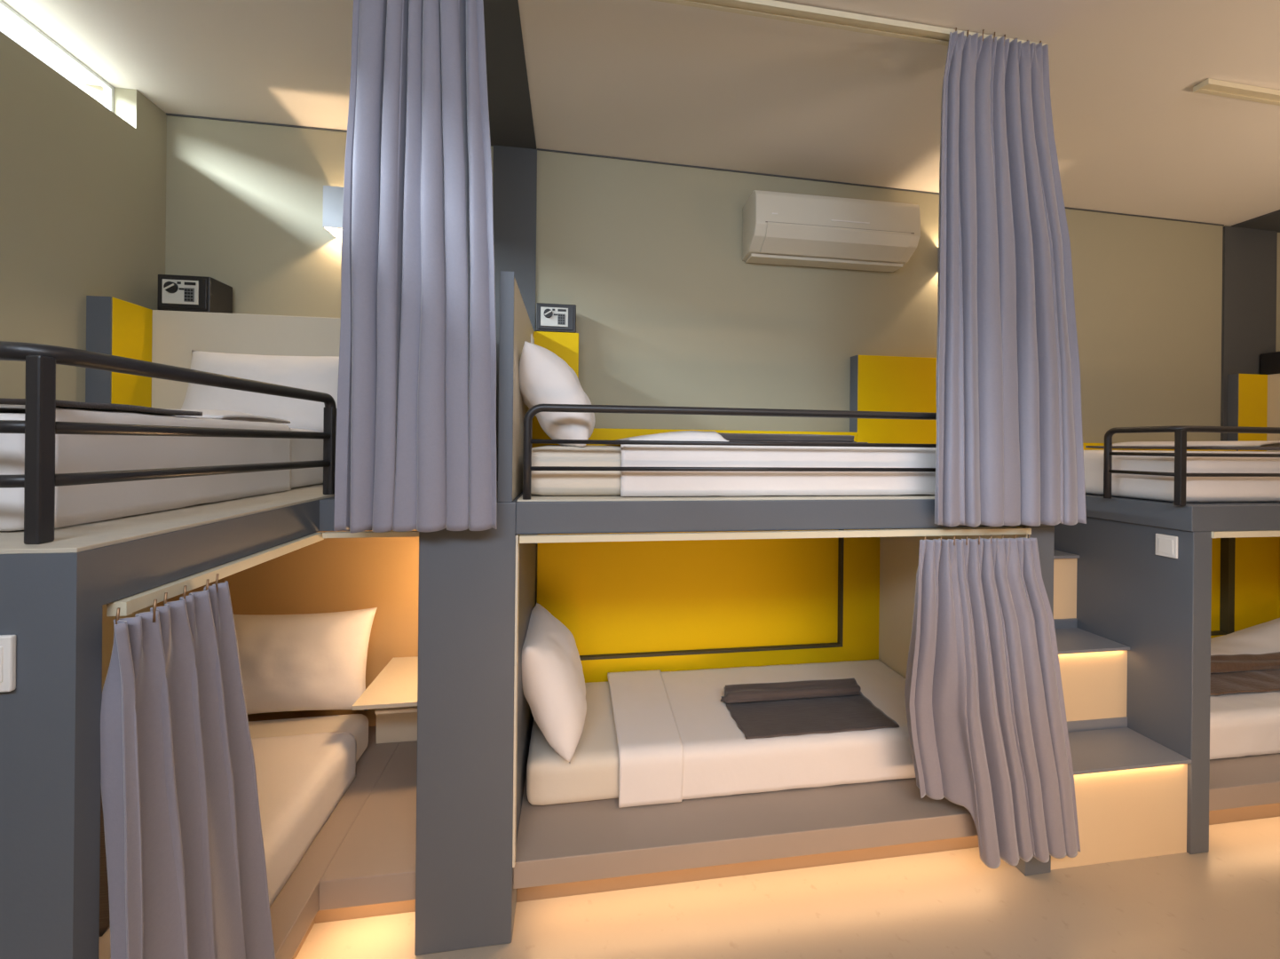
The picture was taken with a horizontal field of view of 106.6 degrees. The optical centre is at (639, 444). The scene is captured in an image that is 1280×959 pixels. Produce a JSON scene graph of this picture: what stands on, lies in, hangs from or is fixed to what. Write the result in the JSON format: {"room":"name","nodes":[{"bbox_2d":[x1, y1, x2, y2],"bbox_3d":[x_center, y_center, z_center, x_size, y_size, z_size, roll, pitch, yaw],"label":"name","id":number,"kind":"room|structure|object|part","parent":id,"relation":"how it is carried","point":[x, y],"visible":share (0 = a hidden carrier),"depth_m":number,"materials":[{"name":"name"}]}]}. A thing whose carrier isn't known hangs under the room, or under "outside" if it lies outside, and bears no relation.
{"room":"dormitory","nodes":[
{"label":"dormitory","id":0,"kind":"room"},
{"bbox_2d":[0,31,166,694],"bbox_3d":[-1.919,0.033,-0.622,0.200,3.133,5.700,1,0,-8],"label":"wall","id":1,"kind":"structure","parent":0,"point":[82,182],"depth_m":1.79,"materials":[{"name":"paint"}]},
{"bbox_2d":[0,0,114,111],"bbox_3d":[-1.934,-1.447,-0.401,0.030,0.168,4.945,1,0,-8],"label":"window","id":2,"kind":"structure","parent":1,"relation":"in","point":[108,90],"depth_m":1.85,"materials":[{"name":"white glass"}]},
{"bbox_2d":[352,655,418,743],"bbox_3d":[-0.999,1.204,2.137,0.399,0.328,0.435,1,0,-8],"label":"bedside table","id":3,"kind":"object","parent":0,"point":[393,692],"visible":0.47,"depth_m":2.12,"materials":[{"name":"beige paint"}]},
{"bbox_2d":[0,0,1279,225],"bbox_3d":[2.300,-1.493,-0.034,8.686,0.234,6.100,1,0,-8],"label":"ceiling","id":4,"kind":"structure","parent":0,"point":[646,80],"depth_m":1.94,"materials":[{"name":"paint"}]},
{"bbox_2d":[652,0,1046,46],"bbox_3d":[0.196,-1.485,1.585,2.597,0.053,0.047,1,0,-8],"label":"track","id":5,"kind":"object","parent":4,"relation":"attached to","point":[770,9],"visible":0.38,"depth_m":1.64,"materials":[{"name":"white metal"}]},
{"bbox_2d":[333,0,496,532],"bbox_3d":[-0.664,-0.621,1.459,0.464,1.762,0.094,1,0,-8],"label":"curtain","id":6,"kind":"object","parent":5,"relation":"hanging from","point":[415,438],"visible":1,"depth_m":1.43,"materials":[{"name":"grey fabric"}]},
{"bbox_2d":[934,27,1086,526],"bbox_3d":[1.349,-0.590,1.738,0.609,1.762,0.081,1,0,-7],"label":"curtain","id":7,"kind":"object","parent":5,"relation":"hanging from","point":[1010,449],"visible":1,"depth_m":1.71,"materials":[{"name":"grey fabric"}]},
{"bbox_2d":[1193,78,1279,105],"bbox_3d":[3.294,-1.400,2.049,2.137,0.066,0.047,1,0,-8],"label":"track","id":8,"kind":"object","parent":4,"relation":"attached to","point":[1208,86],"visible":1,"depth_m":1.92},
{"bbox_2d":[165,115,1279,603],"bbox_3d":[1.829,0.069,2.856,8.786,3.140,0.150,1,0,-8],"label":"wall","id":9,"kind":"structure","parent":0,"point":[670,312],"depth_m":2.57,"materials":[{"name":"paint"}]},
{"bbox_2d":[165,113,347,132],"bbox_3d":[-1.467,-1.525,2.314,1.476,0.006,0.006,1,0,-8],"label":"trim","id":10,"kind":"structure","parent":9,"relation":"attached to","point":[171,114],"depth_m":2.26,"materials":[{"name":"paint"}]},
{"bbox_2d":[322,185,343,237],"bbox_3d":[-1.401,-1.100,2.266,0.140,0.190,0.119,1,0,-8],"label":"wall lamp","id":11,"kind":"object","parent":9,"relation":"attached to","point":[333,196],"visible":0.48,"depth_m":2.20,"materials":[{"name":"white metal"}]},
{"bbox_2d":[482,0,536,149],"bbox_3d":[-0.252,-1.512,-0.391,0.232,0.007,5.700,1,0,-8],"label":"ceiling beam","id":12,"kind":"structure","parent":9,"relation":"attached to","point":[509,108],"depth_m":1.97,"materials":[{"name":"paint"}]},
{"bbox_2d":[492,144,537,481],"bbox_3d":[-0.650,0.051,2.427,0.215,3.125,0.012,1,0,-8],"label":"column","id":13,"kind":"structure","parent":9,"relation":"attached to","point":[515,169],"depth_m":2.42,"materials":[{"name":"paint"}]},
{"bbox_2d":[742,189,920,272],"bbox_3d":[1.025,-1.145,2.561,0.915,0.311,0.205,1,0,-8],"label":"air conditioner","id":14,"kind":"object","parent":9,"relation":"attached to","point":[779,228],"visible":1,"depth_m":2.49,"materials":[{"name":"plastic"}]},
{"bbox_2d":[537,148,1224,226],"bbox_3d":[1.596,-1.457,2.742,4.290,0.078,0.006,1,0,-8],"label":"trim","id":15,"kind":"structure","parent":9,"relation":"attached to","point":[540,149],"depth_m":2.64,"materials":[{"name":"paint"}]},
{"bbox_2d":[1220,226,1277,441],"bbox_3d":[3.907,0.136,3.065,0.410,3.050,0.012,1,0,-8],"label":"column","id":16,"kind":"structure","parent":9,"relation":"attached to","point":[1249,255],"depth_m":3.05,"materials":[{"name":"paint"}]},
{"bbox_2d":[1230,209,1279,232],"bbox_3d":[4.396,-1.386,0.259,0.450,0.017,5.700,1,0,-8],"label":"trim","id":17,"kind":"structure","parent":9,"relation":"attached to","point":[1270,221],"depth_m":2.99,"materials":[{"name":"paint"}]},
{"bbox_2d":[295,815,1279,958],"bbox_3d":[2.217,1.693,-0.041,8.786,0.100,6.100,1,0,-8],"label":"floor","id":18,"kind":"structure","parent":0,"point":[1222,902],"depth_m":1.65,"materials":[{"name":"concrete"}]},
{"bbox_2d":[0,295,418,958],"bbox_3d":[-1.414,0.515,1.526,1.405,2.180,1.563,1,0,-8],"label":"bunk bed","id":19,"kind":"object","parent":18,"relation":"on","point":[55,583],"visible":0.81,"depth_m":1.09,"materials":[{"name":"grey paint"}]},
{"bbox_2d":[0,634,15,692],"bbox_3d":[-1.086,0.359,0.776,0.111,0.092,0.012,1,0,-8],"label":"light switch","id":20,"kind":"object","parent":19,"relation":"attached to","point":[7,642],"visible":1,"depth_m":0.78,"materials":[{"name":"white plastic"}]},
{"bbox_3d":[-1.056,0.008,0.839,0.024,0.329,0.028,1,0,-8],"label":"post","id":21,"kind":"part","parent":19,"relation":"part of","materials":[{"name":"black metal"}]},
{"bbox_3d":[-1.483,0.890,0.751,1.061,1.428,0.045,1,0,-8],"label":"panel","id":22,"kind":"part","parent":19,"relation":"part of","materials":[{"name":"grey paint"}]},
{"bbox_2d":[0,412,323,530],"bbox_3d":[-1.687,0.048,1.473,0.829,0.234,1.241,1,0,-8],"label":"mattress","id":23,"kind":"object","parent":19,"relation":"on","point":[11,445],"visible":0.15,"depth_m":0.92,"materials":[{"name":"white fabric"}]},
{"bbox_2d":[0,403,292,528],"bbox_3d":[-1.655,0.022,1.329,0.842,0.283,0.872,1,0,-8],"label":"duvet","id":24,"kind":"object","parent":23,"relation":"on","point":[75,504],"visible":0.74,"depth_m":1.21,"materials":[{"name":"white fabric"}]},
{"bbox_2d":[0,397,202,415],"bbox_3d":[-1.551,-0.092,1.126,0.650,0.015,0.400,1,0,-8],"label":"throw blanket","id":25,"kind":"object","parent":24,"relation":"on","point":[63,404],"visible":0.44,"depth_m":1.11,"materials":[{"name":"grey fabric"}]},
{"bbox_2d":[181,349,339,432],"bbox_3d":[-1.580,-0.222,2.039,0.680,0.362,0.189,1,0,-8],"label":"pillow","id":26,"kind":"object","parent":23,"relation":"on","point":[320,374],"visible":0.57,"depth_m":1.98,"materials":[{"name":"fabric"}]},
{"bbox_3d":[-1.327,-0.006,0.992,0.603,0.352,1.349,1,0,43],"label":"guard rail","id":27,"kind":"part","parent":19,"relation":"part of","materials":[{"name":"black metal"}]},
{"bbox_2d":[157,274,232,313],"bbox_3d":[-1.996,-0.660,2.135,0.205,0.157,0.166,1,0,-8],"label":"safe","id":28,"kind":"object","parent":19,"relation":"on","point":[185,293],"visible":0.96,"depth_m":2.08,"materials":[{"name":"black metal"}]},
{"bbox_3d":[-2.025,-0.680,2.057,0.050,0.050,0.014,1,0,-8],"label":"knob","id":29,"kind":"part","parent":28,"relation":"part of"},
{"bbox_3d":[-1.995,-0.664,2.070,0.139,0.104,0.004,1,0,-8],"label":"control plate","id":30,"kind":"part","parent":28,"relation":"part of","materials":[{"name":"silver metal"}]},
{"bbox_3d":[-1.987,-0.660,2.075,0.180,0.132,0.006,1,0,-8],"label":"door","id":31,"kind":"part","parent":28,"relation":"part of","materials":[{"name":"metal"}]},
{"bbox_2d":[106,531,323,616],"bbox_3d":[-1.003,0.299,1.215,0.032,0.025,0.697,1,0,-8],"label":"track","id":32,"kind":"object","parent":19,"relation":"attached to","point":[129,604],"visible":0.88,"depth_m":1.05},
{"bbox_2d":[100,573,275,958],"bbox_3d":[-0.950,0.937,1.037,0.123,1.294,0.428,1,0,-8],"label":"curtain","id":33,"kind":"object","parent":32,"relation":"hanging from","point":[186,866],"visible":1,"depth_m":0.97,"materials":[{"name":"grey fabric"}]},
{"bbox_3d":[-1.503,-0.204,2.219,1.405,0.744,0.163,1,0,-8],"label":"headboard","id":34,"kind":"part","parent":19,"relation":"part of","materials":[{"name":"beige paint"}]},
{"bbox_2d":[248,713,368,762],"bbox_3d":[-1.615,1.273,1.468,0.996,0.175,1.255,1,0,-8],"label":"mattress","id":35,"kind":"object","parent":19,"relation":"on","point":[357,724],"visible":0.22,"depth_m":2.02,"materials":[{"name":"white fabric"}]},
{"bbox_2d":[98,731,356,958],"bbox_3d":[-1.591,1.262,1.375,1.008,0.189,1.040,1,0,-8],"label":"duvet","id":36,"kind":"object","parent":35,"relation":"on","point":[301,779],"visible":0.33,"depth_m":1.67,"materials":[{"name":"white fabric"}]},
{"bbox_2d":[99,785,110,936],"bbox_3d":[-1.643,1.161,1.373,0.650,0.014,0.570,1,0,-8],"label":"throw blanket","id":37,"kind":"object","parent":36,"relation":"on","point":[104,900],"visible":0.05,"depth_m":1.25,"materials":[{"name":"grey fabric"}]},
{"bbox_2d":[233,607,377,713],"bbox_3d":[-1.553,0.966,2.118,0.680,0.433,0.207,1,0,-8],"label":"pillow","id":38,"kind":"object","parent":35,"relation":"on","point":[306,661],"visible":0.78,"depth_m":2.07,"materials":[{"name":"fabric"}]},
{"bbox_3d":[-1.085,0.021,1.667,0.030,0.304,0.034,1,0,-8],"label":"post","id":39,"kind":"part","parent":19,"relation":"part of","materials":[{"name":"black metal"}]},
{"bbox_2d":[322,529,418,537],"bbox_3d":[-0.881,0.296,1.579,0.302,0.017,0.027,1,0,-8],"label":"track","id":40,"kind":"object","parent":19,"relation":"attached to","point":[365,533],"visible":0.75,"depth_m":1.57,"materials":[{"name":"beige wood"}]},
{"bbox_2d":[414,270,1054,955],"bbox_3d":[0.613,0.538,2.148,2.780,2.176,0.913,1,0,-8],"label":"bunk bed","id":41,"kind":"object","parent":18,"relation":"on","point":[482,849],"visible":0.56,"depth_m":1.74,"materials":[{"name":"grey paint"}]},
{"bbox_3d":[-0.495,-0.186,1.988,0.040,0.742,0.894,1,0,-8],"label":"headboard","id":42,"kind":"part","parent":41,"relation":"part of","materials":[{"name":"beige paint"}]},
{"bbox_2d":[530,333,534,343],"bbox_3d":[-0.498,-0.465,2.212,0.011,0.080,0.080,1,0,-8],"label":"wall socket","id":43,"kind":"object","parent":41,"relation":"attached to","point":[532,335],"visible":0.45,"depth_m":2.17,"materials":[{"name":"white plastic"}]},
{"bbox_2d":[536,302,576,332],"bbox_3d":[-0.417,-0.621,2.376,0.192,0.139,0.137,1,0,-8],"label":"safe","id":44,"kind":"object","parent":41,"relation":"on","point":[549,317],"visible":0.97,"depth_m":2.32,"materials":[{"name":"black metal"}]},
{"bbox_3d":[-0.446,-0.639,2.312,0.044,0.044,0.014,1,0,-8],"label":"knob","id":45,"kind":"part","parent":44,"relation":"part of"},
{"bbox_3d":[-0.417,-0.624,2.325,0.131,0.092,0.004,1,0,-8],"label":"control plate","id":46,"kind":"part","parent":44,"relation":"part of","materials":[{"name":"silver metal"}]},
{"bbox_2d":[526,681,619,805],"bbox_3d":[0.451,1.294,2.223,1.865,0.185,0.630,1,0,-8],"label":"mattress","id":47,"kind":"object","parent":41,"relation":"on","point":[592,772],"visible":0.24,"depth_m":1.83,"materials":[{"name":"white fabric"}]},
{"bbox_2d":[521,600,586,762],"bbox_3d":[-0.371,0.962,2.009,0.290,0.441,0.520,1,0,-8],"label":"pillow","id":48,"kind":"object","parent":47,"relation":"on","point":[554,687],"visible":0.88,"depth_m":1.80,"materials":[{"name":"fabric"}]},
{"bbox_2d":[607,659,915,807],"bbox_3d":[0.626,1.280,2.235,1.515,0.208,0.655,1,0,-8],"label":"duvet","id":49,"kind":"object","parent":47,"relation":"on","point":[677,739],"visible":0.8,"depth_m":1.95,"materials":[{"name":"white fabric"}]},
{"bbox_2d":[720,677,899,739],"bbox_3d":[0.735,1.158,2.139,0.708,0.062,0.355,1,0,-8],"label":"throw blanket","id":50,"kind":"object","parent":49,"relation":"on","point":[804,707],"visible":1,"depth_m":2.14,"materials":[{"name":"grey fabric"}]},
{"bbox_2d":[530,444,621,495],"bbox_3d":[0.469,0.098,2.126,1.860,0.179,0.756,1,0,-8],"label":"mattress","id":51,"kind":"object","parent":41,"relation":"on","point":[543,482],"visible":0.3,"depth_m":1.66,"materials":[{"name":"white fabric"}]},
{"bbox_2d":[519,340,595,446],"bbox_3d":[-0.330,-0.174,1.923,0.304,0.367,0.540,1,0,-8],"label":"pillow","id":52,"kind":"object","parent":51,"relation":"on","point":[545,377],"visible":0.78,"depth_m":1.69,"materials":[{"name":"fabric"}]},
{"bbox_2d":[615,430,936,496],"bbox_3d":[0.636,0.068,2.141,1.525,0.237,0.771,1,0,-8],"label":"duvet","id":53,"kind":"object","parent":51,"relation":"on","point":[633,483],"visible":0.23,"depth_m":1.74,"materials":[{"name":"white fabric"}]},
{"bbox_2d":[717,432,867,442],"bbox_3d":[0.651,-0.029,2.212,0.708,0.043,0.306,1,0,-8],"label":"throw blanket","id":54,"kind":"object","parent":53,"relation":"on","point":[731,437],"visible":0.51,"depth_m":2.13,"materials":[{"name":"grey fabric"}]},
{"bbox_3d":[0.652,-0.012,2.212,0.684,0.008,0.306,1,0,-8],"label":"blanket panel","id":55,"kind":"part","parent":54,"relation":"part of","materials":[{"name":"grey fabric"}]},
{"bbox_3d":[0.408,0.844,2.552,1.880,1.084,0.030,1,0,-8],"label":"panel","id":56,"kind":"part","parent":41,"relation":"part of","materials":[{"name":"yellow paint"}]},
{"bbox_3d":[0.470,0.033,1.693,1.727,0.324,0.026,1,0,-8],"label":"guard rail","id":57,"kind":"part","parent":41,"relation":"part of","materials":[{"name":"black metal"}]},
{"bbox_2d":[519,527,1031,543],"bbox_3d":[0.538,0.314,1.666,1.870,0.023,0.021,1,0,-8],"label":"track","id":58,"kind":"object","parent":41,"relation":"attached to","point":[879,533],"visible":1,"depth_m":1.64,"materials":[{"name":"white metal"}]},
{"bbox_2d":[904,534,1080,868],"bbox_3d":[1.312,0.928,1.805,0.683,1.200,0.177,1,0,-8],"label":"curtain","id":59,"kind":"object","parent":58,"relation":"hanging from","point":[987,726],"visible":1,"depth_m":1.74,"materials":[{"name":"grey fabric"}]},
{"bbox_3d":[1.460,0.973,2.260,0.113,1.325,0.900,1,0,-8],"label":"panel","id":60,"kind":"part","parent":41,"relation":"part of","materials":[{"name":"grey paint"}]},
{"bbox_2d":[1050,549,1191,869],"bbox_3d":[1.833,0.994,2.319,0.642,1.290,0.912,1,0,-8],"label":"staircase","id":61,"kind":"structure","parent":18,"relation":"on","point":[1131,788],"depth_m":1.92,"materials":[{"name":"grey paint"}]},
{"bbox_3d":[1.837,0.875,2.306,0.639,0.045,0.004,1,0,-8],"label":"riser skirting","id":62,"kind":"part","parent":61,"relation":"part of","materials":[{"name":"grey paint"}]},
{"bbox_3d":[1.863,1.237,2.090,0.639,0.045,0.004,1,0,-8],"label":"riser skirting","id":63,"kind":"part","parent":61,"relation":"part of","materials":[{"name":"grey paint"}]},
{"bbox_2d":[1053,373,1279,853],"bbox_3d":[3.195,0.601,2.507,2.206,2.106,0.914,1,0,-8],"label":"bunk bed","id":64,"kind":"object","parent":18,"relation":"on","point":[1168,611],"visible":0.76,"depth_m":2.06,"materials":[{"name":"grey paint"}]},
{"bbox_3d":[2.196,0.996,2.369,0.091,1.295,0.912,1,0,-8],"label":"panel","id":65,"kind":"part","parent":64,"relation":"part of","materials":[{"name":"grey paint"}]},
{"bbox_2d":[1082,442,1236,450],"bbox_3d":[2.975,0.122,2.904,1.500,0.262,0.067,1,0,-8],"label":"shelf","id":66,"kind":"object","parent":64,"relation":"attached to","point":[1084,444],"depth_m":2.86,"materials":[{"name":"yellow paint"}]},
{"bbox_2d":[1155,533,1177,558],"bbox_3d":[2.203,0.423,1.995,0.012,0.091,0.074,1,0,-8],"label":"light switch","id":67,"kind":"object","parent":64,"relation":"attached to","point":[1166,545],"visible":1,"depth_m":1.99,"materials":[{"name":"white plastic"}]},
{"bbox_3d":[2.189,0.092,1.931,0.028,0.306,0.024,1,0,-8],"label":"post","id":68,"kind":"part","parent":64,"relation":"part of","materials":[{"name":"black metal"}]},
{"bbox_2d":[1083,450,1279,502],"bbox_3d":[3.100,0.143,2.483,1.860,0.222,0.788,1,0,-8],"label":"mattress","id":69,"kind":"object","parent":64,"relation":"on","point":[1198,489],"visible":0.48,"depth_m":2.03,"materials":[{"name":"white fabric"}]},
{"bbox_2d":[1085,445,1279,450],"bbox_3d":[2.731,0.015,2.351,0.620,0.015,0.500,1,0,-8],"label":"throw blanket","id":70,"kind":"object","parent":69,"relation":"on","point":[1086,446],"visible":0.86,"depth_m":2.12,"materials":[{"name":"fabric"}]},
{"bbox_2d":[1112,440,1279,447],"bbox_3d":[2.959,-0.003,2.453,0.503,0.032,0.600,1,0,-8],"label":"duvet","id":71,"kind":"object","parent":69,"relation":"on","point":[1270,443],"visible":0.88,"depth_m":2.35,"materials":[{"name":"white fabric"}]},
{"bbox_3d":[3.090,0.093,2.186,1.899,0.323,0.288,1,0,-8],"label":"guard rail","id":72,"kind":"part","parent":64,"relation":"part of","materials":[{"name":"black metal"}]},
{"bbox_3d":[3.125,0.891,2.928,1.901,1.063,0.041,1,0,-8],"label":"panel","id":73,"kind":"part","parent":64,"relation":"part of","materials":[{"name":"yellow paint"}]},
{"bbox_2d":[1211,529,1279,537],"bbox_3d":[3.219,0.372,2.056,1.847,0.025,0.025,1,0,-8],"label":"track","id":74,"kind":"object","parent":64,"relation":"attached to","point":[1260,533],"visible":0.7,"depth_m":1.94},
{"bbox_2d":[1260,351,1279,374],"bbox_3d":[4.092,-0.513,2.983,0.200,0.138,0.183,1,0,-8],"label":"safe","id":75,"kind":"object","parent":64,"relation":"on","point":[1270,361],"visible":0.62,"depth_m":3.01,"materials":[{"name":"black metal"}]},
{"bbox_3d":[4.150,-0.088,2.654,0.248,0.708,0.867,1,0,-8],"label":"headboard","id":76,"kind":"part","parent":64,"relation":"part of","materials":[{"name":"beige paint"}]},
{"bbox_3d":[4.193,1.016,2.648,0.140,1.295,0.891,1,0,-8],"label":"panel","id":77,"kind":"part","parent":64,"relation":"part of","materials":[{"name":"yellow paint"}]},
{"bbox_3d":[3.163,1.334,2.572,1.875,0.176,0.671,1,0,-8],"label":"mattress","id":78,"kind":"object","parent":64,"relation":"on","visible":0},
{"bbox_2d":[1209,617,1279,758],"bbox_3d":[3.151,1.206,2.561,1.826,0.422,0.690,1,0,-8],"label":"duvet","id":79,"kind":"object","parent":78,"relation":"on","point":[1242,723],"visible":0.24,"depth_m":2.20,"materials":[{"name":"white fabric"}]},
{"bbox_2d":[1210,651,1279,695],"bbox_3d":[3.030,1.183,2.490,1.326,0.072,0.293,1,0,-8],"label":"throw blanket","id":80,"kind":"object","parent":79,"relation":"on","point":[1234,673],"visible":0.36,"depth_m":2.51,"materials":[{"name":"fabric"}]},
{"bbox_3d":[3.038,1.211,2.456,1.295,0.015,0.223,1,0,-8],"label":"blanket panel","id":81,"kind":"part","parent":80,"relation":"part of","materials":[{"name":"fabric"}]}
]}

